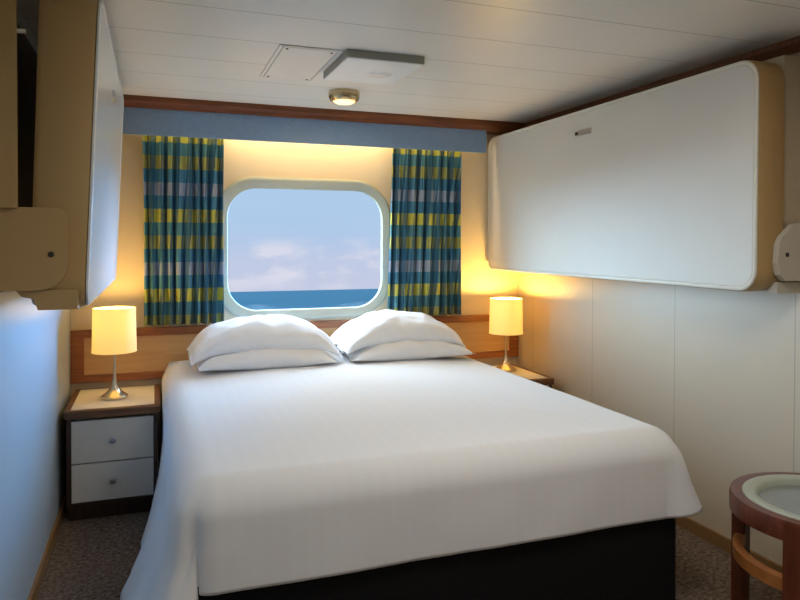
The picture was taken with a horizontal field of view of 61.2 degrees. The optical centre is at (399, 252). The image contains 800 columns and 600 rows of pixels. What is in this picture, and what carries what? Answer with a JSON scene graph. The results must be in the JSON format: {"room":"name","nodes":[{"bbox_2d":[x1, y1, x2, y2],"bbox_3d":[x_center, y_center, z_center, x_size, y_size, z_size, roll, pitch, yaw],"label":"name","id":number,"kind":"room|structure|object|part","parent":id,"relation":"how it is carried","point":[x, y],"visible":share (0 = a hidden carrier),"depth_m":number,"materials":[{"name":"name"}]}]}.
{"room":"ship interior","nodes":[
{"label":"ship interior","id":0,"kind":"room"},
{"bbox_2d":[0,7,70,599],"bbox_3d":[-0.878,0.250,1.102,0.060,2.072,5.300,0,1,-20],"label":"wall","id":1,"kind":"structure","parent":0,"point":[35,364],"depth_m":2.38,"materials":[{"name":"white paint"}]},
{"bbox_2d":[27,489,66,599],"bbox_3d":[-0.843,1.258,1.120,0.012,0.055,5.280,0,1,-20],"label":"baseboard","id":2,"kind":"structure","parent":1,"relation":"attached to","point":[33,594],"depth_m":2.75,"materials":[{"name":"brown wood"}]},
{"bbox_2d":[0,0,123,309],"bbox_3d":[-1.237,-0.328,2.588,0.282,0.957,1.555,0,1,-20],"label":"bunk bed","id":3,"kind":"object","parent":1,"relation":"attached to","point":[62,103],"depth_m":1.90,"materials":[{"name":"metal"}]},
{"bbox_3d":[-1.074,-0.458,1.826,0.070,0.674,0.016,0,1,-20],"label":"mounting frame","id":4,"kind":"part","parent":3,"relation":"part of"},
{"bbox_3d":[-1.367,-0.317,2.549,0.012,0.840,1.510,0,1,-20],"label":"backing panel","id":5,"kind":"part","parent":3,"relation":"part of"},
{"bbox_3d":[-1.133,-0.304,2.642,0.048,0.900,1.517,0,1,-20],"label":"edge moulding","id":6,"kind":"part","parent":3,"relation":"part of","materials":[{"name":"white plastic"}]},
{"bbox_3d":[-1.134,-0.304,2.641,0.043,0.867,1.484,0,1,-20],"label":"panel","id":7,"kind":"part","parent":3,"relation":"part of","materials":[{"name":"white plastic"}]},
{"bbox_2d":[71,134,516,453],"bbox_3d":[-0.506,0.205,4.120,2.820,2.072,0.120,0,1,-20],"label":"wall","id":8,"kind":"structure","parent":0,"point":[480,283],"depth_m":4.00,"materials":[{"name":"beige paint"}]},
{"bbox_2d":[70,314,517,383],"bbox_3d":[-0.483,0.553,4.051,2.693,0.282,0.033,0,1,-20],"label":"headboard","id":9,"kind":"object","parent":8,"relation":"attached to","point":[157,347],"visible":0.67,"depth_m":3.74,"materials":[{"name":"brown wood"}]},
{"bbox_3d":[-0.483,0.433,4.050,2.693,0.042,0.033,0,1,-20],"label":"rail","id":10,"kind":"part","parent":9,"relation":"part of","materials":[{"name":"brown wood"}]},
{"bbox_3d":[-0.484,0.674,4.055,2.693,0.040,0.029,0,1,-20],"label":"rail","id":11,"kind":"part","parent":9,"relation":"part of","materials":[{"name":"brown wood"}]},
{"bbox_2d":[123,107,485,152],"bbox_3d":[-0.602,-0.698,3.937,2.400,0.140,0.129,0,1,-20],"label":"valance","id":12,"kind":"object","parent":8,"relation":"attached to","point":[136,121],"visible":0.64,"depth_m":3.87,"materials":[{"name":"blue fabric"}]},
{"bbox_2d":[142,135,223,325],"bbox_3d":[-1.192,-0.158,3.734,0.429,1.114,0.069,0,1,-20],"label":"curtain","id":13,"kind":"object","parent":12,"relation":"hanging from","point":[183,177],"visible":0.92,"depth_m":3.73,"materials":[{"name":"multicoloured fabric"}]},
{"bbox_2d":[387,148,461,314],"bbox_3d":[0.146,-0.162,4.223,0.496,1.114,0.068,0,1,-20],"label":"curtain","id":14,"kind":"object","parent":12,"relation":"hanging from","point":[424,276],"visible":0.92,"depth_m":4.22,"materials":[{"name":"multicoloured fabric"}]},
{"bbox_2d":[223,177,390,318],"bbox_3d":[-0.560,-0.020,4.032,1.066,0.838,0.034,0,1,-20],"label":"window","id":15,"kind":"structure","parent":8,"relation":"in","point":[244,184],"depth_m":4.04,"materials":[{"name":"white plastic"}]},
{"bbox_2d":[123,94,525,134],"bbox_3d":[-0.456,-0.799,3.973,2.700,0.060,0.160,0,1,-20],"label":"trim","id":16,"kind":"structure","parent":8,"relation":"attached to","point":[491,127],"depth_m":3.89,"materials":[{"name":"red wood"}]},
{"bbox_2d":[17,0,799,122],"bbox_3d":[0.413,-0.820,1.580,2.800,0.060,5.450,0,1,-20],"label":"ceiling","id":17,"kind":"structure","parent":0,"point":[522,61],"depth_m":2.62,"materials":[{"name":"white paint"}]},
{"bbox_2d":[260,44,341,81],"bbox_3d":[-0.441,-0.808,2.922,0.250,0.008,0.545,0,1,-20],"label":"ceiling hatch","id":18,"kind":"object","parent":17,"relation":"attached to","point":[300,63],"visible":1,"depth_m":2.88,"materials":[{"name":"white metal"}]},
{"bbox_2d":[328,89,359,104],"bbox_3d":[-0.286,-0.788,3.461,0.160,0.064,0.160,0,1,-20],"label":"ceiling lamp","id":19,"kind":"object","parent":17,"relation":"attached to","point":[338,96],"visible":1,"depth_m":3.41,"materials":[{"name":"gold metal"}]},
{"bbox_2d":[333,99,354,104],"bbox_3d":[-0.286,-0.767,3.461,0.111,0.024,0.111,0,1,-20],"label":"diffuser","id":20,"kind":"object","parent":19,"relation":"attached to","point":[338,101],"depth_m":3.43,"materials":[{"name":"white glass"}]},
{"bbox_2d":[323,49,424,84],"bbox_3d":[-0.122,-0.791,2.929,0.335,0.040,0.400,0,1,-20],"label":"ceiling vent","id":21,"kind":"object","parent":17,"relation":"in","point":[361,66],"visible":1,"depth_m":2.84,"materials":[{"name":"grey metal"}]},
{"bbox_2d":[36,508,781,599],"bbox_3d":[0.408,1.321,1.613,2.800,0.080,5.450,0,1,-20],"label":"floor","id":22,"kind":"structure","parent":0,"point":[93,558],"depth_m":2.74,"materials":[{"name":"carpet"}]},
{"bbox_2d":[63,384,160,520],"bbox_3d":[-1.430,0.989,3.405,0.422,0.522,0.527,0,1,-20],"label":"nightstand","id":23,"kind":"object","parent":22,"relation":"on","point":[112,446],"visible":0.99,"depth_m":3.19,"materials":[{"name":"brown wood"}]},
{"bbox_3d":[-1.432,0.746,3.407,0.422,0.036,0.515,0,1,-20],"label":"frame","id":24,"kind":"part","parent":23,"relation":"part of","materials":[{"name":"brown wood"}]},
{"bbox_3d":[-1.418,0.878,3.370,0.355,0.196,0.403,0,1,-20],"label":"drawer","id":25,"kind":"part","parent":23,"relation":"part of","materials":[{"name":"white wood"}]},
{"bbox_3d":[-1.419,1.070,3.373,0.355,0.176,0.403,0,1,-20],"label":"drawer","id":26,"kind":"part","parent":23,"relation":"part of","materials":[{"name":"white wood"}]},
{"bbox_3d":[-1.345,0.877,3.168,0.032,0.032,0.027,0,1,-20],"label":"knob","id":27,"kind":"part","parent":23,"relation":"part of","materials":[{"name":"metal"}]},
{"bbox_3d":[-1.345,1.069,3.171,0.032,0.032,0.027,0,1,-20],"label":"knob","id":28,"kind":"part","parent":23,"relation":"part of","materials":[{"name":"metal"}]},
{"bbox_2d":[91,306,136,400],"bbox_3d":[-1.427,0.503,3.380,0.212,0.450,0.212,0,1,-20],"label":"table lamp","id":29,"kind":"object","parent":23,"relation":"on","point":[113,327],"visible":1,"depth_m":3.30,"materials":[{"name":"yellow fabric"}]},
{"bbox_3d":[-1.427,0.387,3.379,0.209,0.218,0.209,0,1,-20],"label":"lamp shade","id":30,"kind":"part","parent":29,"relation":"part of","materials":[{"name":"beige fabric"}]},
{"bbox_2d":[198,518,675,599],"bbox_3d":[-0.143,0.958,3.070,1.697,0.600,2.034,0,1,-20],"label":"bed","id":31,"kind":"object","parent":22,"relation":"on","point":[637,561],"visible":0.13,"depth_m":2.20,"materials":[{"name":"black fabric"}]},
{"bbox_2d":[120,351,702,599],"bbox_3d":[-0.199,0.913,2.975,2.086,0.642,2.194,0,1,-20],"label":"duvet","id":32,"kind":"object","parent":31,"relation":"on","point":[286,475],"visible":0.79,"depth_m":2.19,"materials":[{"name":"white fabric"}]},
{"bbox_2d":[196,348,336,370],"bbox_3d":[-0.729,0.528,3.607,0.705,0.143,0.500,0,1,-20],"label":"pillow","id":33,"kind":"object","parent":32,"relation":"on","point":[257,359],"visible":0.52,"depth_m":3.39,"materials":[{"name":"white fabric"}]},
{"bbox_2d":[186,314,341,366],"bbox_3d":[-0.734,0.448,3.637,0.779,0.223,0.434,0,1,-20],"label":"pillow","id":34,"kind":"object","parent":33,"relation":"on","point":[239,334],"visible":0.97,"depth_m":3.49,"materials":[{"name":"white fabric"}]},
{"bbox_2d":[335,340,475,361],"bbox_3d":[0.014,0.521,3.877,0.712,0.151,0.499,0,1,-20],"label":"pillow","id":35,"kind":"object","parent":32,"relation":"on","point":[405,349],"visible":0.59,"depth_m":3.65,"materials":[{"name":"white fabric"}]},
{"bbox_2d":[330,310,465,355],"bbox_3d":[-0.020,0.442,3.896,0.714,0.215,0.433,0,1,-20],"label":"pillow","id":36,"kind":"object","parent":35,"relation":"on","point":[383,326],"visible":0.94,"depth_m":3.75,"materials":[{"name":"white fabric"}]},
{"bbox_2d":[490,364,553,387],"bbox_3d":[0.642,0.992,4.158,0.400,0.503,0.527,0,1,-20],"label":"nightstand","id":37,"kind":"object","parent":22,"relation":"on","point":[528,374],"visible":0.12,"depth_m":4.05,"materials":[{"name":"brown wood"}]},
{"bbox_2d":[489,297,522,371],"bbox_3d":[0.663,0.514,4.236,0.212,0.450,0.212,0,1,-20],"label":"table lamp","id":38,"kind":"object","parent":37,"relation":"on","point":[506,313],"visible":0.97,"depth_m":4.16,"materials":[{"name":"yellow fabric"}]},
{"bbox_3d":[0.664,0.398,4.234,0.209,0.218,0.209,0,1,-20],"label":"lamp shade","id":39,"kind":"part","parent":38,"relation":"part of","materials":[{"name":"beige fabric"}]},
{"bbox_2d":[729,472,799,599],"bbox_3d":[1.322,1.024,2.121,0.526,0.504,0.526,0,1,-20],"label":"side table","id":40,"kind":"object","parent":22,"relation":"on","point":[768,503],"visible":1,"depth_m":2.11,"materials":[{"name":"brown wood"}]},
{"bbox_3d":[1.159,1.025,2.303,0.052,0.496,0.044,-1,1,-42],"label":"leg","id":41,"kind":"part","parent":40,"relation":"part of","materials":[{"name":"brown wood"}]},
{"bbox_2d":[742,474,799,520],"bbox_3d":[1.323,0.789,2.118,0.451,0.034,0.451,0,1,-20],"label":"tray","id":42,"kind":"object","parent":40,"relation":"on","point":[778,495],"depth_m":2.20,"materials":[{"name":"white ceramic"}]},
{"bbox_3d":[1.141,1.030,1.958,0.044,0.496,0.052,-1,1,-42],"label":"leg","id":43,"kind":"part","parent":40,"relation":"part of","materials":[{"name":"brown wood"}]},
{"bbox_2d":[517,52,799,565],"bbox_3d":[1.716,0.242,2.044,0.060,2.072,5.300,0,1,-20],"label":"wall","id":44,"kind":"structure","parent":0,"point":[717,371],"depth_m":3.05,"materials":[{"name":"white paint"}]},
{"bbox_2d":[487,55,799,293],"bbox_3d":[1.041,-0.304,3.465,0.235,0.882,2.145,0,1,-20],"label":"bunk bed","id":45,"kind":"object","parent":44,"relation":"attached to","point":[693,181],"depth_m":2.88,"materials":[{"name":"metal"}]},
{"bbox_3d":[1.106,-0.326,3.503,0.088,0.840,2.085,0,1,-20],"label":"mounting frame","id":46,"kind":"part","parent":45,"relation":"part of","materials":[{"name":"beige plastic"}]},
{"bbox_2d":[526,35,799,126],"bbox_3d":[1.701,-0.768,1.937,0.036,0.050,5.139,0,1,-20],"label":"trim","id":47,"kind":"structure","parent":44,"relation":"attached to","point":[790,46],"depth_m":2.91,"materials":[{"name":"red wood"}]},
{"bbox_2d":[676,517,781,572],"bbox_3d":[1.683,1.250,2.038,0.012,0.055,5.280,0,1,-20],"label":"baseboard","id":48,"kind":"structure","parent":44,"relation":"attached to","point":[715,538],"depth_m":2.92,"materials":[{"name":"brown wood"}]},
{"label":"outside","id":49,"kind":"structure","parent":0,"visible":0},
{"bbox_2d":[230,289,378,309],"bbox_3d":[7.302,7.311,66.596,340.000,0.001,108.000,0,1,-20],"label":"sea","id":50,"kind":"structure","parent":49,"point":[301,299],"depth_m":98.74,"materials":[{"name":"liquid"}]}
]}

